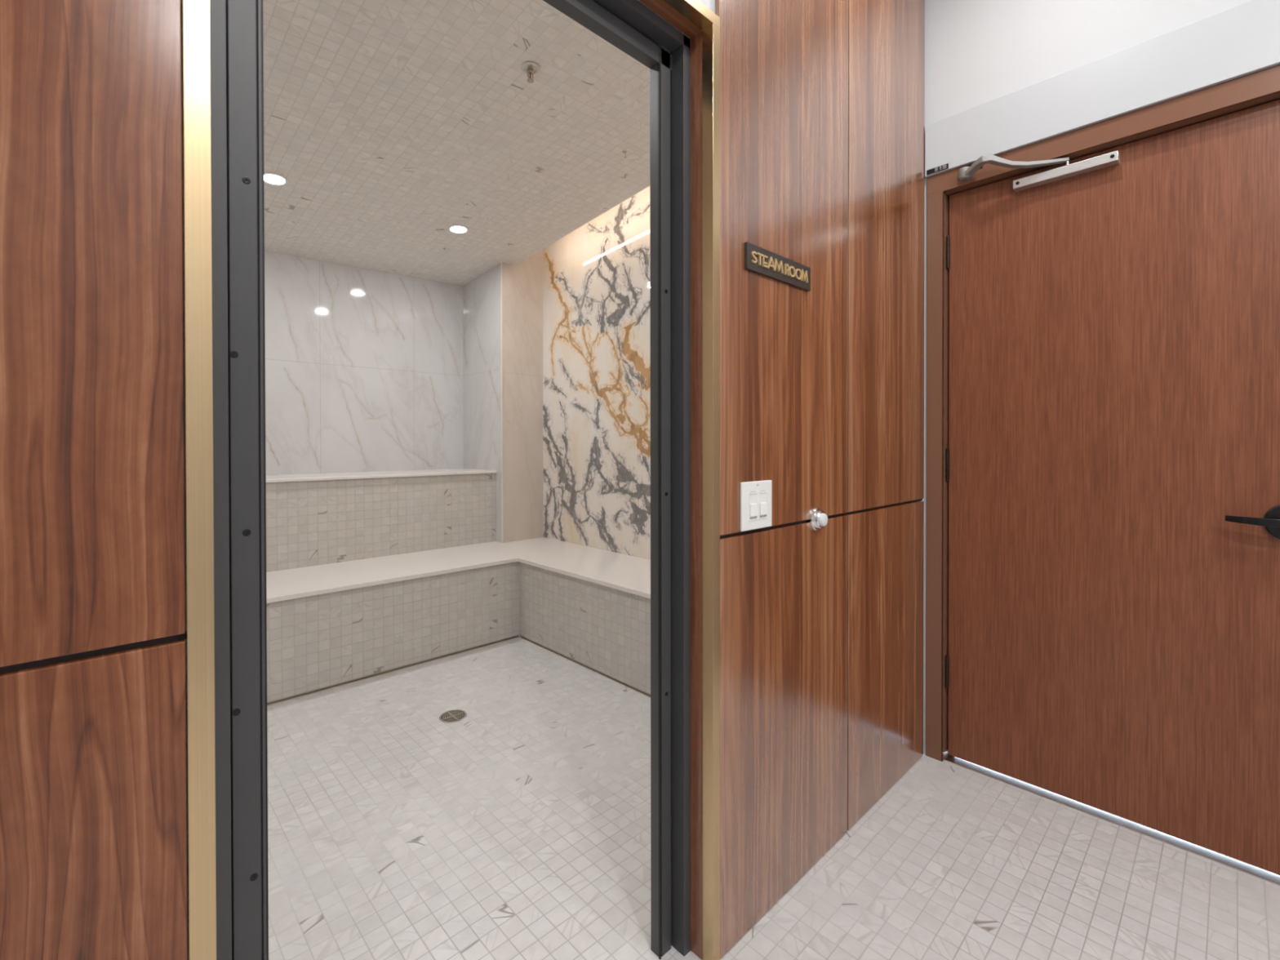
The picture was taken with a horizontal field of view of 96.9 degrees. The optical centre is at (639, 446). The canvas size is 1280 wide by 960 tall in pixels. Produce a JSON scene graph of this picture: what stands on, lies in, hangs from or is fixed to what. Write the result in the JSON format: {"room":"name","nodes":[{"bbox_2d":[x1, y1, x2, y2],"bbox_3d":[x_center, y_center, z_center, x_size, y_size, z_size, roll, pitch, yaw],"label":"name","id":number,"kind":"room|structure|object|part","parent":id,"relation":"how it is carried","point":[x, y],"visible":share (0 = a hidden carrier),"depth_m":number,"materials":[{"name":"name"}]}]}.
{"room":"spa hallway","nodes":[
{"label":"spa hallway","id":0,"kind":"room"},
{"bbox_2d":[264,250,463,475],"bbox_3d":[-2.231,-0.736,3.549,2.379,1.882,0.030,0,1,-44],"label":"wall","id":1,"kind":"structure","parent":0,"point":[364,366],"depth_m":3.84,"materials":[{"name":"stone"}]},
{"bbox_2d":[266,468,496,572],"bbox_3d":[-2.044,0.436,3.363,2.378,0.519,0.505,0,1,-44],"label":"tiled ledge","id":2,"kind":"object","parent":1,"relation":"attached to","point":[313,519],"visible":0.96,"depth_m":3.45,"materials":[{"name":"tile"}]},
{"bbox_2d":[181,0,715,959],"bbox_3d":[-0.420,-0.320,0.809,4.012,3.000,0.116,0,1,-44],"label":"wall","id":3,"kind":"structure","parent":0,"point":[710,4],"depth_m":0.64,"materials":[{"name":"white paint"}]},
{"bbox_2d":[0,0,185,666],"bbox_3d":[-0.772,-0.793,0.382,0.718,2.007,0.012,0,1,-44],"label":"wall panel","id":4,"kind":"object","parent":3,"relation":"attached to","point":[92,541],"visible":1,"depth_m":0.58,"materials":[{"name":"brown wood"}]},
{"bbox_2d":[0,639,187,959],"bbox_3d":[-0.770,0.699,0.392,0.718,0.960,0.012,0,1,-44],"label":"wall panel","id":5,"kind":"object","parent":3,"relation":"attached to","point":[93,779],"visible":1,"depth_m":0.58,"materials":[{"name":"brown wood"}]},
{"bbox_2d":[182,0,216,959],"bbox_3d":[-0.506,0.123,0.650,0.024,2.117,0.032,0,1,-44],"label":"trim","id":6,"kind":"structure","parent":3,"relation":"attached to","point":[196,13],"depth_m":0.64,"materials":[{"name":"gold metal"}]},
{"bbox_2d":[210,0,690,959],"bbox_3d":[-0.230,0.121,1.029,0.898,2.115,0.066,0,1,-44],"label":"door frame","id":7,"kind":"structure","parent":3,"relation":"attached to","point":[237,44],"depth_m":0.77,"materials":[{"name":"black metal"}]},
{"bbox_2d":[0,0,922,830],"bbox_3d":[0.021,-0.315,1.142,2.911,2.976,0.011,0,1,-44],"label":"groove","id":8,"kind":"object","parent":3,"relation":"attached to","point":[180,637],"visible":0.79,"depth_m":0.63,"materials":[{"name":"black"}]},
{"bbox_2d":[639,0,702,38],"bbox_3d":[-0.197,-0.944,0.985,0.897,0.012,0.034,0,1,-44],"label":"trim","id":9,"kind":"structure","parent":3,"relation":"attached to","point":[660,7],"depth_m":1.24,"materials":[{"name":"brown wood"}]},
{"bbox_2d":[663,0,719,30],"bbox_3d":[-0.174,-0.951,0.961,0.947,0.024,0.032,0,1,-44],"label":"trim","id":10,"kind":"structure","parent":3,"relation":"attached to","point":[695,11],"depth_m":1.24,"materials":[{"name":"metal"}]},
{"bbox_2d":[690,31,702,959],"bbox_3d":[0.134,0.117,1.306,0.012,2.117,0.034,0,1,-44],"label":"trim","id":11,"kind":"structure","parent":3,"relation":"attached to","point":[696,579],"depth_m":1.30,"materials":[{"name":"brown wood"}]},
{"bbox_2d":[702,22,719,959],"bbox_3d":[0.161,0.117,1.287,0.024,2.117,0.032,0,1,-44],"label":"trim","id":12,"kind":"structure","parent":3,"relation":"attached to","point":[710,34],"depth_m":1.28,"materials":[{"name":"gold metal"}]},
{"bbox_2d":[715,0,848,535],"bbox_3d":[0.409,-0.784,1.487,0.619,2.043,0.042,0,1,-44],"label":"wall panel","id":13,"kind":"object","parent":3,"relation":"attached to","point":[784,64],"depth_m":1.47,"materials":[{"name":"brown wood"}]},
{"bbox_2d":[740,480,771,531],"bbox_3d":[0.285,0.143,1.379,0.126,0.116,0.010,0,1,-44],"label":"light switch","id":14,"kind":"object","parent":13,"relation":"attached to","point":[755,496],"visible":1,"depth_m":1.37,"materials":[{"name":"white plastic"}]},
{"bbox_3d":[0.273,0.144,1.365,0.033,0.066,0.002,0,1,-44],"label":"slide frame","id":15,"kind":"part","parent":14,"relation":"part of","materials":[{"name":"white plastic"}]},
{"bbox_3d":[0.302,0.144,1.393,0.033,0.066,0.002,0,1,-44],"label":"slide frame","id":16,"kind":"part","parent":14,"relation":"part of","materials":[{"name":"white plastic"}]},
{"bbox_2d":[744,241,810,291],"bbox_3d":[0.358,-0.454,1.444,0.292,0.063,0.012,0,1,-44],"label":"room sign","id":17,"kind":"object","parent":13,"relation":"attached to","point":[757,260],"visible":1,"depth_m":1.43,"materials":[{"name":"brown metal"}]},
{"bbox_3d":[0.502,0.203,1.573,0.067,0.067,0.029,0,1,-44],"label":"push button","id":18,"kind":"part","parent":13,"relation":"part of","materials":[{"name":"silver metal"}]},
{"bbox_2d":[720,515,847,959],"bbox_3d":[0.401,0.690,1.508,0.619,0.960,0.012,0,1,-44],"label":"wall panel","id":19,"kind":"object","parent":3,"relation":"attached to","point":[784,589],"visible":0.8,"depth_m":1.46,"materials":[{"name":"brown wood"}]},
{"bbox_2d":[846,500,924,830],"bbox_3d":[0.847,0.687,1.934,0.603,0.960,0.012,0,1,-44],"label":"wall panel","id":20,"kind":"object","parent":3,"relation":"attached to","point":[886,545],"visible":0.89,"depth_m":1.90,"materials":[{"name":"brown wood"}]},
{"bbox_2d":[848,0,924,512],"bbox_3d":[0.845,-0.806,1.924,0.603,2.007,0.012,0,1,-44],"label":"wall panel","id":21,"kind":"object","parent":3,"relation":"attached to","point":[886,37],"visible":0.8,"depth_m":1.90,"materials":[{"name":"brown wood"}]},
{"bbox_2d":[262,0,649,285],"bbox_3d":[-1.100,-1.419,2.437,2.488,0.502,3.136,0,1,-44],"label":"ceiling","id":22,"kind":"structure","parent":0,"point":[390,126],"depth_m":2.43,"materials":[{"name":"tile"}]},
{"bbox_2d":[263,172,288,185],"bbox_3d":[-1.737,-1.268,2.689,0.120,0.016,0.120,0,1,-44],"label":"recessed light","id":23,"kind":"object","parent":22,"relation":"in","point":[271,178],"visible":0.85,"depth_m":2.69,"materials":[{"name":"white glass"}]},
{"bbox_2d":[448,224,468,233],"bbox_3d":[-1.079,-1.290,3.370,0.120,0.016,0.120,0,1,-44],"label":"recessed light","id":24,"kind":"object","parent":22,"relation":"in","point":[455,228],"visible":1,"depth_m":3.36,"materials":[{"name":"white glass"}]},
{"bbox_2d":[520,61,540,83],"bbox_3d":[-0.405,-1.372,2.092,0.072,0.049,0.072,0,1,-44],"label":"sprinkler","id":25,"kind":"object","parent":22,"relation":"attached to","point":[530,68],"visible":1,"depth_m":2.08,"materials":[{"name":"silver metal"}]},
{"bbox_2d":[462,263,500,542],"bbox_3d":[-1.160,-0.262,4.168,0.020,2.840,0.556,0,1,-44],"label":"wall","id":26,"kind":"structure","parent":0,"point":[482,295],"depth_m":4.13,"materials":[{"name":"stone"}]},
{"bbox_2d":[499,248,543,542],"bbox_3d":[-0.845,-0.262,4.071,0.341,2.840,0.020,0,1,-44],"label":"wall column","id":27,"kind":"structure","parent":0,"point":[522,282],"depth_m":4.06,"materials":[{"name":"beige stone"}]},
{"bbox_2d":[500,262,502,542],"bbox_3d":[-0.962,-0.312,3.946,0.008,1.968,0.008,0,1,-44],"label":"trim","id":28,"kind":"structure","parent":27,"relation":"attached to","point":[500,262],"depth_m":3.94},
{"bbox_2d":[542,186,650,559],"bbox_3d":[0.179,-0.491,3.264,0.030,2.373,2.560,0,1,-44],"label":"wall","id":29,"kind":"structure","parent":0,"point":[597,318],"depth_m":3.71,"materials":[{"name":"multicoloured stone"}]},
{"bbox_2d":[266,634,1279,959],"bbox_3d":[-0.535,1.229,1.014,4.110,0.100,6.196,0,1,-44],"label":"floor","id":30,"kind":"structure","parent":0,"point":[518,827],"depth_m":1.63,"materials":[{"name":"tile"}]},
{"bbox_2d":[266,537,587,706],"bbox_3d":[-1.544,0.922,3.089,2.719,0.487,0.619,0,1,-44],"label":"tiled bench","id":31,"kind":"object","parent":30,"relation":"on","point":[331,625],"visible":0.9,"depth_m":2.97,"materials":[{"name":"tile"}]},
{"bbox_3d":[-1.546,1.161,2.715,2.196,0.014,0.046,0,1,-44],"label":"trim","id":32,"kind":"part","parent":31,"relation":"part of","materials":[{"name":"silver metal"}]},
{"bbox_3d":[-1.544,0.689,3.088,2.719,0.020,0.619,0,1,-44],"label":"seat","id":33,"kind":"part","parent":31,"relation":"part of","materials":[{"name":"beige stone"}]},
{"bbox_2d":[439,709,466,722],"bbox_3d":[-0.810,1.167,2.454,0.112,0.003,0.112,0,1,-44],"label":"floor drain","id":34,"kind":"object","parent":30,"relation":"on","point":[451,716],"visible":1,"depth_m":2.45,"materials":[{"name":"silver metal"}]},
{"bbox_2d":[517,546,650,697],"bbox_3d":[0.150,0.921,2.891,0.541,0.487,2.046,0,1,-44],"label":"tiled bench","id":35,"kind":"object","parent":30,"relation":"on","point":[589,607],"visible":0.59,"depth_m":3.01,"materials":[{"name":"tile"}]},
{"bbox_3d":[0.157,0.688,2.882,0.541,0.020,2.026,0,1,-44],"label":"seat","id":36,"kind":"part","parent":35,"relation":"part of","materials":[{"name":"beige stone"}]},
{"bbox_3d":[-0.015,1.159,2.731,0.046,0.014,2.042,0,1,-44],"label":"trim","id":37,"kind":"part","parent":35,"relation":"part of","materials":[{"name":"silver metal"}]},
{"bbox_2d":[944,754,1279,885],"bbox_3d":[1.478,1.169,1.806,0.078,0.003,0.917,0,1,-44],"label":"threshold","id":38,"kind":"object","parent":30,"relation":"on","point":[1228,861],"visible":0.56,"depth_m":1.75,"materials":[{"name":"silver metal"}]},
{"bbox_2d":[923,0,1251,754],"bbox_3d":[2.081,-0.326,1.164,0.098,3.000,2.815,0,1,-44],"label":"wall","id":39,"kind":"structure","parent":0,"point":[977,52],"depth_m":1.93,"materials":[{"name":"white paint"}]},
{"bbox_2d":[924,0,1279,177],"bbox_3d":[1.515,-1.102,1.665,0.020,0.190,1.278,0,1,-44],"label":"header board","id":40,"kind":"object","parent":39,"relation":"attached to","point":[1243,39],"visible":1,"depth_m":1.72,"materials":[{"name":"white paint"}]},
{"bbox_2d":[926,163,948,175],"bbox_3d":[1.096,-1.021,2.089,0.002,0.018,0.075,0,1,-44],"label":"label","id":41,"kind":"object","parent":40,"relation":"attached to","point":[944,166],"visible":1,"depth_m":2.09,"materials":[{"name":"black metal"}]},
{"bbox_2d":[925,64,1279,761],"bbox_3d":[1.472,0.082,1.798,0.104,2.178,1.032,0,1,-44],"label":"door frame","id":42,"kind":"structure","parent":39,"relation":"attached to","point":[1262,86],"depth_m":2.10,"materials":[{"name":"brown paint"}]},
{"bbox_2d":[945,99,1279,875],"bbox_3d":[1.460,0.112,1.789,0.104,2.090,0.916,0,1,-44],"label":"door","id":43,"kind":"structure","parent":39,"relation":"in","point":[1113,453],"depth_m":1.75,"materials":[{"name":"brown wood"}]},
{"bbox_2d":[958,151,1119,191],"bbox_3d":[1.312,-0.940,1.891,0.438,0.123,0.101,0,0,32],"label":"door closer","id":44,"kind":"object","parent":43,"relation":"attached to","point":[965,173],"depth_m":1.87,"materials":[{"name":"grey metal"}]},
{"bbox_3d":[1.251,-0.955,1.904,0.302,0.067,0.080,0,1,40],"label":"arm","id":45,"kind":"part","parent":44,"relation":"part of","materials":[{"name":"grey paint"}]},
{"bbox_3d":[1.661,0.203,1.517,0.016,0.024,0.136,0,0,-37],"label":"lever","id":46,"kind":"part","parent":43,"relation":"part of","materials":[{"name":"black metal"}]}
]}

